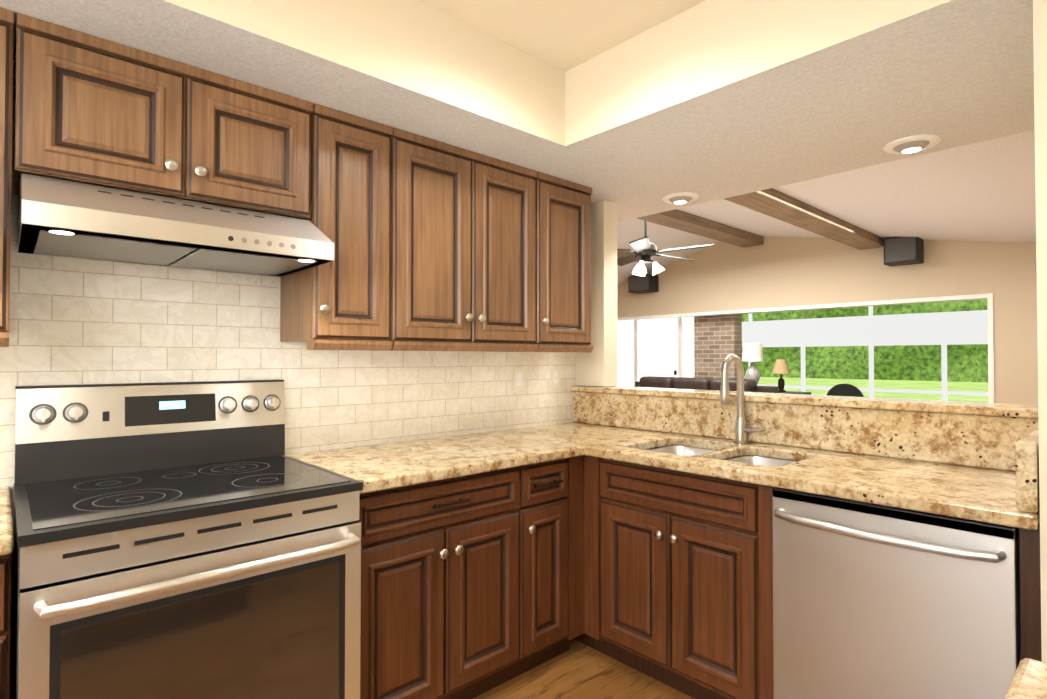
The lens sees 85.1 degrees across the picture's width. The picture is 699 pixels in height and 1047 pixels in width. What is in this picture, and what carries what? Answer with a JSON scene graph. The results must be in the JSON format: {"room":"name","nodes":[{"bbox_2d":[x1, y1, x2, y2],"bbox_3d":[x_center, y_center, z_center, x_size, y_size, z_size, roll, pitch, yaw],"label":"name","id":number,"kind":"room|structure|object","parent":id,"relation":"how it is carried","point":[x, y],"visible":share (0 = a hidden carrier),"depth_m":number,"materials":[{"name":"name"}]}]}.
{"room":"kitchen","nodes":[
{"label":"kitchen","id":0,"kind":"room"},
{"bbox_2d":[9,385,579,698],"bbox_3d":[-1.330,0.230,1.921,4.540,2.160,0.120,1,-1,-42],"label":"wall","id":1,"kind":"structure","parent":0,"point":[11,630],"depth_m":1.67,"materials":[{"name":"beige paint"}]},
{"bbox_2d":[0,7,13,346],"bbox_3d":[-1.608,-0.433,1.343,0.596,0.849,0.353,1,-1,-42],"label":"upper cabinet","id":2,"kind":"object","parent":1,"relation":"attached to","point":[6,50],"visible":1,"depth_m":1.43,"materials":[{"name":"brown wood"}]},
{"bbox_2d":[13,12,312,219],"bbox_3d":[-1.102,-0.652,1.808,0.762,0.396,0.353,1,-1,-42],"label":"upper cabinet","id":3,"kind":"object","parent":1,"relation":"attached to","point":[92,109],"visible":1,"depth_m":1.65,"materials":[{"name":"brown wood"}]},
{"bbox_2d":[17,173,333,276],"bbox_3d":[-1.049,-0.366,1.755,0.752,0.172,0.497,1,-1,-42],"label":"range hood","id":4,"kind":"object","parent":3,"relation":"attached to","point":[63,218],"visible":1,"depth_m":1.59,"materials":[{"name":"silver metal"}]},
{"bbox_2d":[0,61,575,501],"bbox_3d":[-1.287,-0.201,1.879,4.300,1.299,0.008,1,-1,-42],"label":"tile backsplash","id":5,"kind":"structure","parent":1,"relation":"attached to","point":[80,321],"depth_m":2.09,"materials":[{"name":"tile"}]},
{"bbox_2d":[514,368,523,390],"bbox_3d":[-0.022,0.158,3.015,0.072,0.116,0.010,1,-1,-42],"label":"switch plate","id":6,"kind":"object","parent":5,"relation":"attached to","point":[518,378],"visible":1,"depth_m":3.01,"materials":[{"name":"beige plastic"}]},
{"bbox_2d":[551,367,559,387],"bbox_3d":[0.184,0.157,3.204,0.072,0.116,0.010,1,-1,-42],"label":"switch plate","id":7,"kind":"object","parent":5,"relation":"attached to","point":[555,377],"visible":1,"depth_m":3.20,"materials":[{"name":"beige plastic"}]},
{"bbox_2d":[280,103,392,350],"bbox_3d":[-0.705,-0.420,2.167,0.300,0.849,0.353,1,-1,-42],"label":"upper cabinet","id":8,"kind":"object","parent":1,"relation":"attached to","point":[341,301],"visible":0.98,"depth_m":2.06,"materials":[{"name":"brown wood"}]},
{"bbox_2d":[389,128,537,351],"bbox_3d":[-0.311,-0.415,2.526,0.755,0.849,0.353,1,-1,-42],"label":"upper cabinet","id":9,"kind":"object","parent":1,"relation":"attached to","point":[462,249],"visible":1,"depth_m":2.37,"materials":[{"name":"brown wood"}]},
{"bbox_2d":[534,172,593,352],"bbox_3d":[0.115,-0.409,2.915,0.386,0.849,0.353,1,-1,-42],"label":"upper cabinet","id":10,"kind":"object","parent":1,"relation":"attached to","point":[563,265],"visible":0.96,"depth_m":2.80,"materials":[{"name":"brown wood"}]},
{"bbox_2d":[576,200,617,386],"bbox_3d":[0.417,-0.311,3.293,0.120,1.038,0.220,1,-1,-42],"label":"wall","id":11,"kind":"structure","parent":1,"relation":"attached to","point":[597,365],"depth_m":3.21,"materials":[{"name":"beige paint"}]},
{"bbox_2d":[0,0,1034,221],"bbox_3d":[-0.057,-1.087,0.801,4.885,0.440,3.520,1,-1,-42],"label":"ceiling soffit","id":12,"kind":"structure","parent":0,"point":[709,100],"depth_m":1.93,"materials":[{"name":"beige paint"}]},
{"bbox_2d":[662,192,698,203],"bbox_3d":[0.858,-0.819,3.121,0.196,0.028,0.196,1,-1,-42],"label":"recessed light","id":13,"kind":"object","parent":12,"relation":"attached to","point":[680,198],"visible":1,"depth_m":3.08,"materials":[{"name":"white metal"}]},
{"bbox_2d":[883,134,940,153],"bbox_3d":[1.591,-0.830,2.339,0.196,0.028,0.196,1,-1,-42],"label":"recessed light","id":14,"kind":"object","parent":12,"relation":"attached to","point":[911,144],"visible":0.98,"depth_m":2.30,"materials":[{"name":"white metal"}]},
{"bbox_2d":[419,0,704,71],"bbox_3d":[-0.195,-1.242,0.809,2.650,0.130,1.815,1,-1,-42],"label":"ceiling","id":15,"kind":"structure","parent":0,"point":[564,35],"depth_m":2.02,"materials":[{"name":"beige paint"}]},
{"bbox_2d":[473,639,693,698],"bbox_3d":[-0.061,1.403,4.875,10.420,0.100,9.600,1,-1,-42],"label":"floor","id":16,"kind":"structure","parent":0,"point":[578,670],"depth_m":2.25,"materials":[{"name":"brown wood"}]},
{"bbox_2d":[0,553,10,698],"bbox_3d":[-1.636,0.863,1.100,0.952,0.868,0.642,1,-1,-42],"label":"base cabinet","id":17,"kind":"object","parent":16,"relation":"on","point":[5,576],"visible":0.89,"depth_m":1.21,"materials":[{"name":"brown wood"}]},
{"bbox_2d":[0,486,13,555],"bbox_3d":[-1.643,0.407,1.101,0.976,0.040,0.644,1,-1,-42],"label":"countertop","id":18,"kind":"structure","parent":17,"relation":"on","point":[6,536],"depth_m":1.29,"materials":[{"name":"stone"}]},
{"bbox_2d":[12,379,362,698],"bbox_3d":[-0.958,0.706,1.639,0.756,1.199,0.754,1,-1,-42],"label":"range","id":19,"kind":"object","parent":16,"relation":"on","point":[189,540],"visible":1,"depth_m":1.49,"materials":[{"name":"silver metal"}]},
{"bbox_2d":[357,455,584,698],"bbox_3d":[-0.323,0.881,2.298,1.060,0.868,0.642,1,-1,-42],"label":"base cabinet","id":20,"kind":"object","parent":16,"relation":"on","point":[472,586],"visible":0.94,"depth_m":2.04,"materials":[{"name":"brown wood"}]},
{"bbox_2d":[573,455,797,698],"bbox_3d":[0.745,0.882,2.333,0.642,0.868,0.810,1,-1,-42],"label":"base cabinet","id":21,"kind":"object","parent":16,"relation":"on","point":[678,580],"visible":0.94,"depth_m":2.04,"materials":[{"name":"brown wood"}]},
{"bbox_2d":[286,354,1039,529],"bbox_3d":[0.444,0.315,2.044,1.841,0.603,2.066,1,-1,-42],"label":"countertop","id":22,"kind":"structure","parent":21,"relation":"on","point":[976,461],"depth_m":2.12,"materials":[{"name":"stone"}]},
{"bbox_2d":[720,354,764,443],"bbox_3d":[0.927,0.213,2.418,0.185,0.388,0.136,1,-1,-42],"label":"faucet","id":23,"kind":"object","parent":22,"relation":"on","point":[741,429],"depth_m":2.47,"materials":[{"name":"silver metal"}]},
{"bbox_2d":[635,376,778,392],"bbox_3d":[2.306,0.905,8.159,1.006,0.995,2.262,1,-1,-42],"label":"sofa","id":24,"kind":"object","parent":16,"relation":"on","point":[699,383],"visible":0.21,"depth_m":8.14,"materials":[{"name":"leather"}]},
{"bbox_2d":[779,391,810,394],"bbox_3d":[3.502,1.005,8.335,0.400,0.800,1.200,1,-1,-42],"label":"console table","id":25,"kind":"object","parent":16,"relation":"on","point":[793,392],"visible":0.04,"depth_m":7.95,"materials":[{"name":"brown wood"}]},
{"bbox_2d":[742,343,762,383],"bbox_3d":[3.409,0.257,8.492,0.300,0.699,0.300,1,-1,-42],"label":"lamp","id":26,"kind":"object","parent":25,"relation":"on","point":[752,352],"visible":0.73,"depth_m":8.40,"materials":[{"name":"white fabric"}]},
{"bbox_2d":[772,359,790,391],"bbox_3d":[3.668,0.371,8.118,0.250,0.459,0.250,1,-1,-42],"label":"lamp","id":27,"kind":"object","parent":25,"relation":"on","point":[781,367],"visible":0.96,"depth_m":8.06,"materials":[{"name":"beige fabric"}]},
{"bbox_2d":[772,487,1020,698],"bbox_3d":[1.204,0.875,1.791,0.688,0.865,0.599,1,-1,-42],"label":"dishwasher","id":28,"kind":"object","parent":16,"relation":"on","point":[873,601],"visible":0.81,"depth_m":1.58,"materials":[{"name":"grey metal"}]},
{"bbox_2d":[1020,527,1041,661],"bbox_3d":[1.453,0.871,1.583,0.607,0.868,0.037,1,-1,-42],"label":"cabinet end panel","id":29,"kind":"object","parent":16,"relation":"on","point":[1030,582],"visible":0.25,"depth_m":1.38,"materials":[{"name":"brown wood"}]},
{"bbox_3d":[-0.088,0.842,-0.363,2.468,0.868,0.642,1,-1,-42],"label":"base cabinet","id":30,"kind":"object","parent":16,"relation":"on","visible":0},
{"bbox_2d":[1005,658,1046,698],"bbox_3d":[-0.083,0.386,-0.364,2.505,0.040,0.643,1,-1,-42],"label":"countertop","id":31,"kind":"structure","parent":30,"relation":"on","point":[1029,680],"depth_m":0.65,"materials":[{"name":"stone"}]},
{"bbox_2d":[617,317,693,386],"bbox_3d":[1.326,0.165,11.712,0.180,2.620,4.998,1,-1,-42],"label":"glass door","id":32,"kind":"structure","parent":0,"point":[664,347],"depth_m":10.45,"materials":[{"name":"white"}]},
{"bbox_2d":[617,130,1035,284],"bbox_3d":[1.737,-1.825,6.564,5.850,1.994,9.600,1,-1,-42],"label":"ceiling","id":33,"kind":"structure","parent":0,"point":[983,191],"depth_m":5.13,"materials":[{"name":"white paint"}]},
{"bbox_2d":[617,216,714,275],"bbox_3d":[1.249,-1.207,5.713,1.278,0.933,1.299,1,-1,-42],"label":"ceiling fan","id":34,"kind":"object","parent":33,"relation":"hanging from","point":[645,250],"visible":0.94,"depth_m":5.64,"materials":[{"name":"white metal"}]},
{"bbox_2d":[637,209,762,247],"bbox_3d":[1.475,-1.717,6.858,5.520,0.220,0.310,1,-1,-42],"label":"beam","id":35,"kind":"structure","parent":33,"relation":"attached to","point":[677,219],"depth_m":7.62,"materials":[{"name":"brown wood"}]},
{"bbox_2d":[724,188,883,249],"bbox_3d":[2.563,-1.450,5.661,5.520,0.180,0.300,1,-1,-42],"label":"beam","id":36,"kind":"structure","parent":33,"relation":"attached to","point":[774,203],"depth_m":5.92,"materials":[{"name":"brown wood"}]},
{"bbox_2d":[617,237,1037,404],"bbox_3d":[3.843,-0.693,8.469,0.150,4.200,9.600,1,-1,-42],"label":"wall","id":37,"kind":"structure","parent":0,"point":[771,272],"depth_m":7.66,"materials":[{"name":"beige paint"}]},
{"bbox_2d":[628,274,658,293],"bbox_3d":[2.109,-1.150,10.042,0.270,0.280,0.450,1,-1,-42],"label":"speaker","id":38,"kind":"object","parent":37,"relation":"attached to","point":[648,283],"visible":0.98,"depth_m":9.93,"materials":[{"name":"black plastic"}]},
{"bbox_2d":[617,293,993,402],"bbox_3d":[3.457,0.398,8.879,0.185,2.030,6.050,1,-1,-42],"label":"window frame","id":39,"kind":"structure","parent":37,"relation":"attached to","point":[989,297],"depth_m":7.39,"materials":[{"name":"white"}]},
{"bbox_2d":[883,237,923,266],"bbox_3d":[4.757,-1.238,7.141,0.270,0.330,0.365,1,-1,-42],"label":"speaker","id":40,"kind":"object","parent":37,"relation":"attached to","point":[899,251],"visible":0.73,"depth_m":7.05,"materials":[{"name":"black plastic"}]},
{"bbox_2d":[1033,0,1046,662],"bbox_3d":[1.950,0.218,1.123,0.770,2.160,1.320,1,-1,-42],"label":"wall","id":41,"kind":"structure","parent":0,"point":[1040,55],"depth_m":1.35,"materials":[{"name":"beige paint"}]},
{"label":"outside","id":42,"kind":"structure","parent":0,"visible":0},
{"bbox_2d":[744,376,988,402],"bbox_3d":[29.707,1.954,30.135,60.380,0.150,140.000,1,-1,-42],"label":"lawn","id":43,"kind":"structure","parent":42,"point":[928,385],"depth_m":28.62,"materials":[{"name":"green plant"}]},
{"bbox_2d":[742,299,987,381],"bbox_3d":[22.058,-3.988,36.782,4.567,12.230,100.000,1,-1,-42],"label":"hedge","id":44,"kind":"object","parent":43,"relation":"on","point":[967,362],"visible":0.1,"depth_m":36.80,"materials":[{"name":"green plant"}]},
{"bbox_3d":[5.057,1.495,9.680,3.620,0.100,13.000,1,-1,-42],"label":"floor","id":45,"kind":"structure","parent":42,"visible":0},
{"bbox_2d":[694,314,741,378],"bbox_3d":[3.269,0.134,9.605,0.250,2.620,0.730,1,-1,-42],"label":"brick column","id":46,"kind":"structure","parent":45,"relation":"on","point":[717,340],"depth_m":9.50,"materials":[{"name":"brown brick"}]},
{"bbox_2d":[827,383,863,396],"bbox_3d":[5.627,1.032,10.137,0.670,0.840,0.662,1,-1,-42],"label":"outdoor chair","id":47,"kind":"object","parent":45,"relation":"on","point":[845,389],"visible":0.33,"depth_m":10.23,"materials":[{"name":"grey"}]},
{"bbox_2d":[742,306,987,400],"bbox_3d":[6.328,0.152,10.859,0.100,2.620,13.000,1,-1,-42],"label":"screen frame","id":48,"kind":"object","parent":45,"relation":"on","point":[942,329],"visible":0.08,"depth_m":10.59,"materials":[{"name":"white metal"}]}
]}

